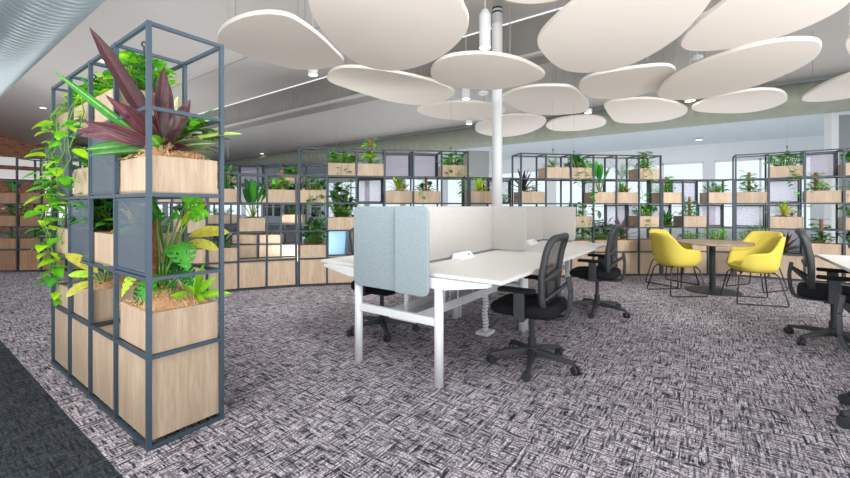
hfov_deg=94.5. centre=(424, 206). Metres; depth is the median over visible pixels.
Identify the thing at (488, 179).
shelving
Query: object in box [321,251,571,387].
desk
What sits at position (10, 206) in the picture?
leafy plant
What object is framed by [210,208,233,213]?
plant
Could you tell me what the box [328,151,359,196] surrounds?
pothos
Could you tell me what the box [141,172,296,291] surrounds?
shelving
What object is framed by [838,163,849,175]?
planter box
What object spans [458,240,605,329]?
desk
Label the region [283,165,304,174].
pothos
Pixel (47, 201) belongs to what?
planter box
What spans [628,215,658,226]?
planter box
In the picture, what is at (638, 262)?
shelving
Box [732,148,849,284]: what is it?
shelving
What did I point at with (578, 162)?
pothos
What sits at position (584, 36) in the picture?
panel
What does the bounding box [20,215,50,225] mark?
planter box
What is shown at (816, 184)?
climbing plant
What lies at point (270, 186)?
leafy plant
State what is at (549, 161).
fern
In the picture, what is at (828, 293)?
office chair
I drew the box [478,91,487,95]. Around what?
smoke detector
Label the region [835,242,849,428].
office chair
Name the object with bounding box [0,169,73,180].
beam
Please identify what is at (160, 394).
shelving
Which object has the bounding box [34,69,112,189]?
pothos
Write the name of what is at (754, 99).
panel
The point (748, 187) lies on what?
climbing plant
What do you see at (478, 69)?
panel
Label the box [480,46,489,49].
diffuser
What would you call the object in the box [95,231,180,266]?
planter box
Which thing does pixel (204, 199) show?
planter box
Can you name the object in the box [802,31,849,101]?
panel
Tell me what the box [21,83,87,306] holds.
pothos
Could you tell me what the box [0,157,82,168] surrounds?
beam
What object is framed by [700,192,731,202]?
planter box
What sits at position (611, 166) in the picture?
window
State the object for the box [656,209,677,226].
leafy plant
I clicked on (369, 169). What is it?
planter box
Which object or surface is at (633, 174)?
planter box
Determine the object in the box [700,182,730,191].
plant
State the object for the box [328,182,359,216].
leafy plant
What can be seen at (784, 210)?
bromeliad
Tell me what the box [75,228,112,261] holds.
planter box
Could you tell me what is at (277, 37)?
panel
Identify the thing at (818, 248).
planter box
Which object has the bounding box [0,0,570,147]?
ceiling
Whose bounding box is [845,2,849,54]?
panel
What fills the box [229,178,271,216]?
leaf plant
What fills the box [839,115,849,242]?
wall
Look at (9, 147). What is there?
wall
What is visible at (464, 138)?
ceiling beam
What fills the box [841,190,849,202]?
planter box
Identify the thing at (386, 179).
window
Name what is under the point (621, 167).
fern
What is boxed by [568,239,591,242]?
planter box
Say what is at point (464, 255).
box
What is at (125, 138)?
potted plant
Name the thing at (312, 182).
pothos
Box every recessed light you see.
[308,69,317,76]
[462,88,469,99]
[466,119,471,124]
[584,108,591,113]
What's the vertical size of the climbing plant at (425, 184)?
0.375 m
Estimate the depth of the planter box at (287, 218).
8.09 m
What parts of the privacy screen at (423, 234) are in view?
panel, spine panel, panel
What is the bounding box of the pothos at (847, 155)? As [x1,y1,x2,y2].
[836,152,849,163]
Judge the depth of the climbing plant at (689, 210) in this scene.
6.94 m
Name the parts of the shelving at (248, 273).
post, post, rail, post, rail, rail, rail, rail, post, post, post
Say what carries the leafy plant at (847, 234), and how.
on the planter box at (847, 250)
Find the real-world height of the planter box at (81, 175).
0.204 m
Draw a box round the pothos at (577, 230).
[575,229,589,239]
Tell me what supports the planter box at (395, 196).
attached to the shelving at (310, 270)
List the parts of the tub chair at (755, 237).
sled leg, sled leg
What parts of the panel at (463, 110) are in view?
panel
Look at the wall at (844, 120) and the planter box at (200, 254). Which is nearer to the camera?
the planter box at (200, 254)
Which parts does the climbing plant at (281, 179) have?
stem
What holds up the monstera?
on the planter box at (176, 323)
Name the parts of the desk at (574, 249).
leg, leg, leg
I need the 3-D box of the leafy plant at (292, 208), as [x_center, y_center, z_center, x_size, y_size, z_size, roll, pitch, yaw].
[-2.763,0.011,8.217,0.575,0.321,0.368,0,0,-7]
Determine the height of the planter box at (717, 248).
0.206 m
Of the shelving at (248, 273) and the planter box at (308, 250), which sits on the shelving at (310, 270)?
the planter box at (308, 250)
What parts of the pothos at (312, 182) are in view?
stem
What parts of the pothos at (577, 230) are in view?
stem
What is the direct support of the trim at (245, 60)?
attached to the wall at (9, 147)
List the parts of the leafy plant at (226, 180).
stem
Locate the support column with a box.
[492,6,501,206]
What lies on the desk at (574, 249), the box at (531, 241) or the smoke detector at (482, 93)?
the box at (531, 241)
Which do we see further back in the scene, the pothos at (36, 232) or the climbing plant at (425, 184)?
the pothos at (36, 232)
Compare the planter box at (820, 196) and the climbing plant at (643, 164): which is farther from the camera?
the climbing plant at (643, 164)
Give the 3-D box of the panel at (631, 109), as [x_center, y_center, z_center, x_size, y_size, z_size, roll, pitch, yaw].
[4.500,-2.448,8.008,1.392,1.017,2.482,0,0,36]
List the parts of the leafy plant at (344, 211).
stem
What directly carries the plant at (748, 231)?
on the planter box
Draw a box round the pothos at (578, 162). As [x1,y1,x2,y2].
[562,153,598,211]
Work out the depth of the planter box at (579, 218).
6.65 m
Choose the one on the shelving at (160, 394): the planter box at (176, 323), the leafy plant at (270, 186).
the planter box at (176, 323)
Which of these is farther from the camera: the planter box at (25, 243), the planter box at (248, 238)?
the planter box at (248, 238)
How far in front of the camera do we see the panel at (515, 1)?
3.38 m
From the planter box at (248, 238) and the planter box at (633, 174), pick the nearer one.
the planter box at (633, 174)
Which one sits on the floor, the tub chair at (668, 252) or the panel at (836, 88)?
the tub chair at (668, 252)
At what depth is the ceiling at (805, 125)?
13.04 m
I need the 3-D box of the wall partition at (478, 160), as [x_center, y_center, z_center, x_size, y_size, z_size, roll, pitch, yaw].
[1.254,-0.090,9.650,0.562,2.540,0.300,0,0,-10]
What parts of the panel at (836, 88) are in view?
panel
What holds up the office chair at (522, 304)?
on the floor
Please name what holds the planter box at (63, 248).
attached to the shelving at (160, 394)
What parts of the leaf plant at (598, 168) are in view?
stem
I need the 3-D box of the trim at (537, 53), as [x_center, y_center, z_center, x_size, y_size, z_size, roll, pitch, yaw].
[-4.012,-2.510,10.670,37.000,0.045,0.100,0,0,36]
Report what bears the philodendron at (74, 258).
on the planter box at (102, 293)
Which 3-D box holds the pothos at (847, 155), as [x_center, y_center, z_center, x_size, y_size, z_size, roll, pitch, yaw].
[6.611,-0.784,5.982,0.481,0.264,0.405,0,0,32]
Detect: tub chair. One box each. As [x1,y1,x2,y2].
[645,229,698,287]
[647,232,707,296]
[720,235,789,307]
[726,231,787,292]
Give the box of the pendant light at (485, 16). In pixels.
[479,9,490,49]
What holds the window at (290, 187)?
in the wall at (708, 153)
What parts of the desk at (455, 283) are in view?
leg, leg, leg, leg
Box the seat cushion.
[731,261,742,265]
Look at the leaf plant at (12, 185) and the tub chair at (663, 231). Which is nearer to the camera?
the tub chair at (663, 231)
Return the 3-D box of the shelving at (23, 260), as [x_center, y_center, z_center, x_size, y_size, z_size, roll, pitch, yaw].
[-7.015,0.144,7.328,1.712,2.072,0.417,0,0,-5]
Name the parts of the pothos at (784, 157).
stem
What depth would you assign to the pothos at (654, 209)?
6.87 m
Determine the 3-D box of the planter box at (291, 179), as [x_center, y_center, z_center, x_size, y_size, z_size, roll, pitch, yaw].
[-2.752,-0.581,8.249,0.406,0.202,0.315,0,0,-7]
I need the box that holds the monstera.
[121,197,209,305]
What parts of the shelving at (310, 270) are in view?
post, post, rail, rail, rail, post, post, post, post, panel frame, post, rail, rail, rail, post, panel frame, post, post, panel frame, post, post, post, post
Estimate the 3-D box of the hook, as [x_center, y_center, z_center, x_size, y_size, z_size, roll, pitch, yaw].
[-1.537,-0.730,2.150,0.203,0.355,0.010,0,0,0]
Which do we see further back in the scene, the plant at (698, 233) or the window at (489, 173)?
the window at (489, 173)
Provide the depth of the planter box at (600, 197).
6.70 m
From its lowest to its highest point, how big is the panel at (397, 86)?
1.492 m
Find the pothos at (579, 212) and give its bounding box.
[564,202,593,241]
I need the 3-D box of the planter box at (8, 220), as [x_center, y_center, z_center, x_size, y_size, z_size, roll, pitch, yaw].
[-7.611,0.241,7.275,0.418,0.206,0.315,0,0,0]
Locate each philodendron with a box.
[65,253,129,297]
[120,199,229,260]
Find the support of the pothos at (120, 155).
on the planter box at (81, 175)
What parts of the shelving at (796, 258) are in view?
post, post, panel frame, post, post, panel frame, panel frame, rail, rail, rail, rail, rail, rail, post, post, panel frame, post, post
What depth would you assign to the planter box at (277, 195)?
5.75 m
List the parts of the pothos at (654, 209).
stem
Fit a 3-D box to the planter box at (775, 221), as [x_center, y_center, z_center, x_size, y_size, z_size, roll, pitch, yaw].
[5.920,0.241,6.469,0.398,0.207,0.315,0,0,36]
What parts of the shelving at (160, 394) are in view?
post, panel frame, panel, post, panel frame, panel, post, panel frame, panel, post, panel frame, panel, rail, rail, rail, rail, rail, rail, post, post, post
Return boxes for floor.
[0,225,849,477]
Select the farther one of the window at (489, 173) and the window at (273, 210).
the window at (273, 210)
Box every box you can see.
[0,192,19,202]
[0,215,23,225]
[0,237,30,248]
[20,192,42,202]
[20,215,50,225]
[20,237,50,248]
[43,193,73,202]
[57,110,102,143]
[57,226,95,253]
[57,280,87,311]
[74,102,94,135]
[74,167,119,196]
[74,273,144,322]
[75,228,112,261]
[95,88,180,121]
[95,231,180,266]
[118,141,216,193]
[119,283,216,354]
[158,199,170,201]
[173,198,205,201]
[173,218,205,232]
[187,247,205,262]
[208,188,236,201]
[208,214,236,223]
[208,246,236,262]
[232,233,261,243]
[239,217,264,230]
[260,233,283,243]
[268,189,294,201]
[282,214,304,223]
[283,175,304,183]
[300,189,325,202]
[300,243,325,257]
[328,163,354,174]
[328,216,353,229]
[357,163,383,175]
[386,190,411,202]
[412,190,439,202]
[438,165,466,176]
[452,251,475,259]
[465,191,491,202]
[514,191,544,202]
[527,239,538,244]
[538,167,569,177]
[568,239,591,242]
[572,167,591,178]
[576,215,591,226]
[584,191,614,202]
[584,239,606,251]
[618,191,636,202]
[618,238,636,250]
[628,168,658,178]
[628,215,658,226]
[632,238,651,250]
[651,192,681,202]
[673,215,705,226]
[675,238,705,250]
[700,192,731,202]
[706,239,730,250]
[737,191,767,202]
[767,165,802,177]
[767,216,802,228]
[802,190,840,202]
[802,242,840,254]
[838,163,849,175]
[838,217,849,229]
[838,243,849,255]
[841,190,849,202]
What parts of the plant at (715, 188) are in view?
stem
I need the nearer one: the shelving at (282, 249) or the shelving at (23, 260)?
the shelving at (23, 260)
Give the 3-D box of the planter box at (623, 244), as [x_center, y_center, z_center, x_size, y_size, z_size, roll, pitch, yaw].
[3.450,0.653,6.894,0.376,0.207,0.315,0,0,-6]
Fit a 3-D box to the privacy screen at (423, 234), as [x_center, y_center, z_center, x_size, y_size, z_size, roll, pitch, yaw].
[0.371,0.292,3.277,0.373,0.595,1.598,0,0,36]
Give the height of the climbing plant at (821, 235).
0.407 m
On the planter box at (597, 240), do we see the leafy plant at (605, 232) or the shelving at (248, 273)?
the leafy plant at (605, 232)
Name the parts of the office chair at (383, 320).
backrest frame, armrest, seat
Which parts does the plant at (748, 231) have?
stem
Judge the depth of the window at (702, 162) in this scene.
13.41 m
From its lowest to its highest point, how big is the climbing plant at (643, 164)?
0.927 m
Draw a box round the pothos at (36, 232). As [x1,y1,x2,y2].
[24,227,48,237]
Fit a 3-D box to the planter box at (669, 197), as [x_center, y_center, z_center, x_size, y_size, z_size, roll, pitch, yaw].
[4.271,-0.170,6.961,0.344,0.205,0.315,0,0,-4]
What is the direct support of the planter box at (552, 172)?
attached to the shelving at (638, 262)
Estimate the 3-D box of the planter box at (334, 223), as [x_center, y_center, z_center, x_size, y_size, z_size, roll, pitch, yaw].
[-1.291,0.242,6.112,0.405,0.204,0.315,0,0,-11]
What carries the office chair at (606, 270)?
on the floor
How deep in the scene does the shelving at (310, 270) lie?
6.04 m
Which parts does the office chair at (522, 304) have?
armrest, seat, backrest frame, backrest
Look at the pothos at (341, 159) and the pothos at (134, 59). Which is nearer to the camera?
the pothos at (134, 59)
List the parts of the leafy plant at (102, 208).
stem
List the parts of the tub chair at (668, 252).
sled leg, sled leg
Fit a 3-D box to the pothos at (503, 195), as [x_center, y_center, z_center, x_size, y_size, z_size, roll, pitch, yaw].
[1.298,-0.145,6.570,0.454,0.171,0.284,0,0,-11]
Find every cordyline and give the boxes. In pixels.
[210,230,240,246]
[506,169,540,191]
[600,218,642,238]
[782,231,802,253]
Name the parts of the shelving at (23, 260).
post, post, rail, rail, post, rail, rail, post, rail, rail, post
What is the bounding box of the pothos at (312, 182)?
[300,176,325,230]
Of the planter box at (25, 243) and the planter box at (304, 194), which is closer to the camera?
the planter box at (304, 194)
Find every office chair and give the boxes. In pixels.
[347,228,419,341]
[486,233,581,381]
[566,224,630,318]
[783,228,849,345]
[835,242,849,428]
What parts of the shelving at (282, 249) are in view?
post, post, panel frame, post, post, rail, rail, rail, rail, rail, post, post, post, post, post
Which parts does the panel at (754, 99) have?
panel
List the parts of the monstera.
stem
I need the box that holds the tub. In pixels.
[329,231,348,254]
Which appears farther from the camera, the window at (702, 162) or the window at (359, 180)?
the window at (359, 180)
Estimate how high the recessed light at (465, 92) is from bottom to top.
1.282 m
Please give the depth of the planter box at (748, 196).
6.58 m
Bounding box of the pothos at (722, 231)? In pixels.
[700,228,731,239]
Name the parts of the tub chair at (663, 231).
sled leg, sled leg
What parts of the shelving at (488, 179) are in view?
post, rail, rail, panel frame, post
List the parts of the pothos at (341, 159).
stem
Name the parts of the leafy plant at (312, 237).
stem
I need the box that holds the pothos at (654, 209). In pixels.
[631,204,657,229]
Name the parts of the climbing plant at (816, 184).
stem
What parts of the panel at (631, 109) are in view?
panel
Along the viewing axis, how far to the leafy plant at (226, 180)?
5.54 m
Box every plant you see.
[0,199,28,215]
[6,182,23,191]
[53,27,239,157]
[64,193,167,230]
[78,269,120,281]
[152,258,230,301]
[166,204,204,218]
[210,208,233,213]
[217,165,240,188]
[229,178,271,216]
[259,175,273,193]
[269,170,293,189]
[282,202,304,213]
[297,217,328,243]
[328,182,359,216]
[360,138,383,163]
[415,178,435,199]
[581,211,612,239]
[587,161,609,191]
[633,151,657,202]
[655,175,675,191]
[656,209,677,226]
[676,196,701,215]
[677,231,699,238]
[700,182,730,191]
[737,225,762,239]
[738,170,765,191]
[806,172,837,190]
[808,219,838,242]
[836,204,849,216]
[837,231,849,242]
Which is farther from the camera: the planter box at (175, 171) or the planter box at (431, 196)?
the planter box at (431, 196)
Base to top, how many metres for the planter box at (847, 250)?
0.206 m
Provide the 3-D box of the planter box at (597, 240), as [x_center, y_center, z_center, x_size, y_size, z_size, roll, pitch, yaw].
[3.038,0.653,6.849,0.386,0.207,0.315,0,0,-7]
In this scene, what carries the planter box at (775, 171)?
attached to the shelving at (796, 258)
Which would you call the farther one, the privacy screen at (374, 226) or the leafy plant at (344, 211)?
the leafy plant at (344, 211)
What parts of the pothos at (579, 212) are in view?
stem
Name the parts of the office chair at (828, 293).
backrest frame, seat, armrest, armrest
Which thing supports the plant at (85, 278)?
on the planter box at (63, 287)
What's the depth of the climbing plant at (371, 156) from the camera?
6.17 m
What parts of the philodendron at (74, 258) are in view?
stem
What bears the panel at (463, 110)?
hanging from the ceiling at (380, 118)
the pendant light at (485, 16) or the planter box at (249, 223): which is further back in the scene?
the planter box at (249, 223)
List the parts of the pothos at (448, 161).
stem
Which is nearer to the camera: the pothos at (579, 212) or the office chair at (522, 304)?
the office chair at (522, 304)
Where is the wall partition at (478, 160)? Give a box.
[463,150,488,206]
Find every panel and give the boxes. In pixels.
[217,9,343,69]
[308,0,468,70]
[327,65,454,104]
[417,90,504,120]
[431,1,544,89]
[475,113,545,136]
[502,83,588,114]
[507,0,557,3]
[537,0,710,72]
[546,114,605,130]
[579,63,675,98]
[604,52,687,122]
[658,36,821,99]
[681,0,849,50]
[692,51,787,112]
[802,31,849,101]
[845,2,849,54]
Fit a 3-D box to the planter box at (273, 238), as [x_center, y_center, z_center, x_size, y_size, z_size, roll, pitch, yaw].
[-3.192,0.654,8.199,0.406,0.205,0.315,0,0,-6]
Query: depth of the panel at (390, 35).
3.70 m
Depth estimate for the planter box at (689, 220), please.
6.81 m
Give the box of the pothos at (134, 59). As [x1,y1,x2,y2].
[95,50,181,93]
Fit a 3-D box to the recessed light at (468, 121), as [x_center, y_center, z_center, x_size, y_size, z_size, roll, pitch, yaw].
[0.941,-2.403,8.400,0.140,1.266,0.140,0,0,36]
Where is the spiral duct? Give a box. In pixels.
[0,0,104,96]
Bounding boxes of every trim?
[33,27,322,145]
[102,11,706,155]
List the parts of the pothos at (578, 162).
stem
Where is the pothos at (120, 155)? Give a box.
[79,148,133,167]
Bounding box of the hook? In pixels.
[126,41,155,104]
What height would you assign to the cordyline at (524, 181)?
0.435 m
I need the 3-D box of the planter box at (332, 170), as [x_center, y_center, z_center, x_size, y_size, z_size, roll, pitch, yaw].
[-1.291,-0.582,6.112,0.405,0.204,0.315,0,0,-11]
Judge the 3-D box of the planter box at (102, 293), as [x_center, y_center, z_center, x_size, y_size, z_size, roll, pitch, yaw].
[-2.148,0.589,2.703,0.462,0.270,0.371,0,0,36]
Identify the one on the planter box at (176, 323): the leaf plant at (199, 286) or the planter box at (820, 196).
the leaf plant at (199, 286)
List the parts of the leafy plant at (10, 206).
stem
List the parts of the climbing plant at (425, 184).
stem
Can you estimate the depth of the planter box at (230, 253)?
5.46 m
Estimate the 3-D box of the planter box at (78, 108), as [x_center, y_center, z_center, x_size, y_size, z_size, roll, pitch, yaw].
[-2.148,-0.592,2.705,0.423,0.200,0.319,0,0,36]
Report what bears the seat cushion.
on the tub chair at (765, 257)
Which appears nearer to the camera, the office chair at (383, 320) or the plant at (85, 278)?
the plant at (85, 278)
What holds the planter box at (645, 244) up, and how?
on the shelving at (638, 262)
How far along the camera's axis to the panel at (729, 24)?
3.75 m
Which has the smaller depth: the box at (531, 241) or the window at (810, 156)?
the box at (531, 241)
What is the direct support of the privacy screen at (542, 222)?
attached to the desk at (574, 249)
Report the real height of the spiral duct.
1.864 m
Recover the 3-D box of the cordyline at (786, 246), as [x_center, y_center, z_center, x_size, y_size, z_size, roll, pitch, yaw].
[5.930,0.571,6.449,0.661,0.402,0.520,0,0,-3]
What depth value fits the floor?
2.46 m
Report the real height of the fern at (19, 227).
0.282 m
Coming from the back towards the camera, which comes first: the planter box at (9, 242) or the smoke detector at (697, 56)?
the planter box at (9, 242)
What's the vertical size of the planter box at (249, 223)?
0.202 m
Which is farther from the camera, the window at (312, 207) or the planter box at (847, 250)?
the window at (312, 207)
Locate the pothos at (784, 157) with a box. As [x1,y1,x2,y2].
[763,150,804,199]
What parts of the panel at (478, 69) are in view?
panel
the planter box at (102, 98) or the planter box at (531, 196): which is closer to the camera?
the planter box at (102, 98)
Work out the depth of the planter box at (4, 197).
7.12 m
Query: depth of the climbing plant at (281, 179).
5.87 m
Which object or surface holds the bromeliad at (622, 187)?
on the planter box at (623, 197)
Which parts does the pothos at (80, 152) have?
stem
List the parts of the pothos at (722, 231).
stem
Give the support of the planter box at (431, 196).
attached to the shelving at (310, 270)
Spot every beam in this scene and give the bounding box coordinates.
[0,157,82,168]
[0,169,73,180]
[217,78,849,171]
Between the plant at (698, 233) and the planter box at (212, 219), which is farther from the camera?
the planter box at (212, 219)
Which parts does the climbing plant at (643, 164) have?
stem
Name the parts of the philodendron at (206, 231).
stem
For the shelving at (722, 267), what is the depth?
6.78 m
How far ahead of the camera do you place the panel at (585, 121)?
9.13 m
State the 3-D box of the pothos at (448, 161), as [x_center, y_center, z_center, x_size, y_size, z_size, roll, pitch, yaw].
[0.469,-0.545,6.321,0.538,0.768,0.548,0,0,-9]
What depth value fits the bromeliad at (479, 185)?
6.45 m
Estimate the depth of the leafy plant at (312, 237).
5.97 m
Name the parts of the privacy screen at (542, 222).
spine panel, panel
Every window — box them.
[265,186,279,216]
[287,186,304,213]
[309,182,333,217]
[341,180,364,216]
[368,179,400,205]
[447,173,490,206]
[502,171,547,206]
[555,166,614,224]
[628,161,703,225]
[714,155,812,227]
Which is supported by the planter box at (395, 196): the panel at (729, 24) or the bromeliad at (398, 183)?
the bromeliad at (398, 183)
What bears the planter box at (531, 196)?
attached to the shelving at (638, 262)
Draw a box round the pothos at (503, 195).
[502,193,514,202]
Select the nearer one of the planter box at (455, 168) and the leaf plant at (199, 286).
the leaf plant at (199, 286)
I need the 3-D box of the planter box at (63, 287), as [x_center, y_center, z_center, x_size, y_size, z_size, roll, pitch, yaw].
[-2.513,0.641,2.968,0.423,0.166,0.319,0,0,36]
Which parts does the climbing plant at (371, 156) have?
stem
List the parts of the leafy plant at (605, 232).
stem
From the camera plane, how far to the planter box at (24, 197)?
7.14 m
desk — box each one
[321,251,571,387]
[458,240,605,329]
[816,254,849,271]
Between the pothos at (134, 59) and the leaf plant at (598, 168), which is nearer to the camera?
the pothos at (134, 59)
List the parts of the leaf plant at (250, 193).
stem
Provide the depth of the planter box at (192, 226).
5.24 m
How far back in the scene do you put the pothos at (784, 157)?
6.41 m
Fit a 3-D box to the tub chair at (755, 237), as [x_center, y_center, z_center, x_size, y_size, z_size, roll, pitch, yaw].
[4.800,0.765,5.684,0.561,0.827,0.541,0,0,-19]
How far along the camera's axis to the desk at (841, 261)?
3.29 m
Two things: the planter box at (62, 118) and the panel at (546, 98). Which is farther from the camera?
the panel at (546, 98)
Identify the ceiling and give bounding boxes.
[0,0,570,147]
[128,3,849,160]
[224,76,849,178]
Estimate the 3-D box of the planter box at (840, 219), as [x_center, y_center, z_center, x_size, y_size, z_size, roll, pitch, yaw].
[6.622,0.243,5.982,0.391,0.203,0.315,0,0,32]
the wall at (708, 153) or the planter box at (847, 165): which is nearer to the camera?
the planter box at (847, 165)
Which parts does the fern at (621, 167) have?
stem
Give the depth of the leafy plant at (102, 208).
2.58 m
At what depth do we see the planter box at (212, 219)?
8.02 m
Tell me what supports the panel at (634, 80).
hanging from the ceiling at (380, 118)
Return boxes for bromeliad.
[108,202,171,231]
[387,177,412,193]
[472,176,491,190]
[614,181,633,191]
[763,199,801,216]
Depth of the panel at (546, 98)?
6.65 m
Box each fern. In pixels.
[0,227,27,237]
[540,155,562,167]
[608,158,637,178]
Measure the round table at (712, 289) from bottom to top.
0.695 m
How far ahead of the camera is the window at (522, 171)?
16.52 m
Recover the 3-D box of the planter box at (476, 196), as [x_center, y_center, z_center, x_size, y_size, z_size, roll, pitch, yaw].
[0.890,-0.170,6.490,0.392,0.204,0.315,0,0,-11]
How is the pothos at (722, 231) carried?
on the planter box at (717, 248)
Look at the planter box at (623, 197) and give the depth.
6.74 m
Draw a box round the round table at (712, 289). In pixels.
[676,239,754,295]
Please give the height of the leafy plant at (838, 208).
0.347 m
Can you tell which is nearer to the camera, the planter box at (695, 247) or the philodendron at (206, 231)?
the philodendron at (206, 231)
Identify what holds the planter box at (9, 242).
on the shelving at (23, 260)
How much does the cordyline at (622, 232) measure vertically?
0.450 m
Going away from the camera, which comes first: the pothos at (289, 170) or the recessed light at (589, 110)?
the recessed light at (589, 110)
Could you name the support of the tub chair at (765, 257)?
on the floor
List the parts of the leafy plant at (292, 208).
stem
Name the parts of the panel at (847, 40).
panel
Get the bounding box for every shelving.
[0,158,97,271]
[51,19,223,451]
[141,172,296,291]
[208,163,325,264]
[298,146,468,286]
[463,177,519,205]
[512,153,661,277]
[649,179,734,275]
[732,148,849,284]
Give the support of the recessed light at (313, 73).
in the ceiling at (20, 111)
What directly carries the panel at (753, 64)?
hanging from the ceiling at (20, 111)
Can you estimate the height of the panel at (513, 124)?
1.106 m
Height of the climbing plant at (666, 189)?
0.339 m
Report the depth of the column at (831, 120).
8.56 m
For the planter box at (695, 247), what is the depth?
6.80 m
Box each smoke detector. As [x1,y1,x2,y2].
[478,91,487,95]
[691,51,702,59]
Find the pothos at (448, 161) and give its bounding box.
[436,150,470,196]
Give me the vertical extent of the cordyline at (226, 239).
0.346 m
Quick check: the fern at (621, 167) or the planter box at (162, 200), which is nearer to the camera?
the planter box at (162, 200)
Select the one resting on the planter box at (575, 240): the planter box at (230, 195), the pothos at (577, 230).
the pothos at (577, 230)
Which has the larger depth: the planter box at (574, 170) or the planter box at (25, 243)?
the planter box at (25, 243)
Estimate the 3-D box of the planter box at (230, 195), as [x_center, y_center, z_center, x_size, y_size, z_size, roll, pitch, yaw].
[-2.872,-0.171,5.572,0.355,0.206,0.315,0,0,-31]
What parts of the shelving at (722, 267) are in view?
panel frame, panel frame, post, post, post, panel frame, rail, rail, post, rail, rail, post, panel frame, rail, post, post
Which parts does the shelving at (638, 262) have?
post, post, post, post, post, post, post, rail, rail, rail, post, post, rail, panel frame, post, rail, rail, post, post, post, post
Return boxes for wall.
[0,136,246,230]
[247,135,823,246]
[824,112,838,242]
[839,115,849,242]
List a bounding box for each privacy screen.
[354,206,394,290]
[395,206,526,296]
[525,207,575,240]

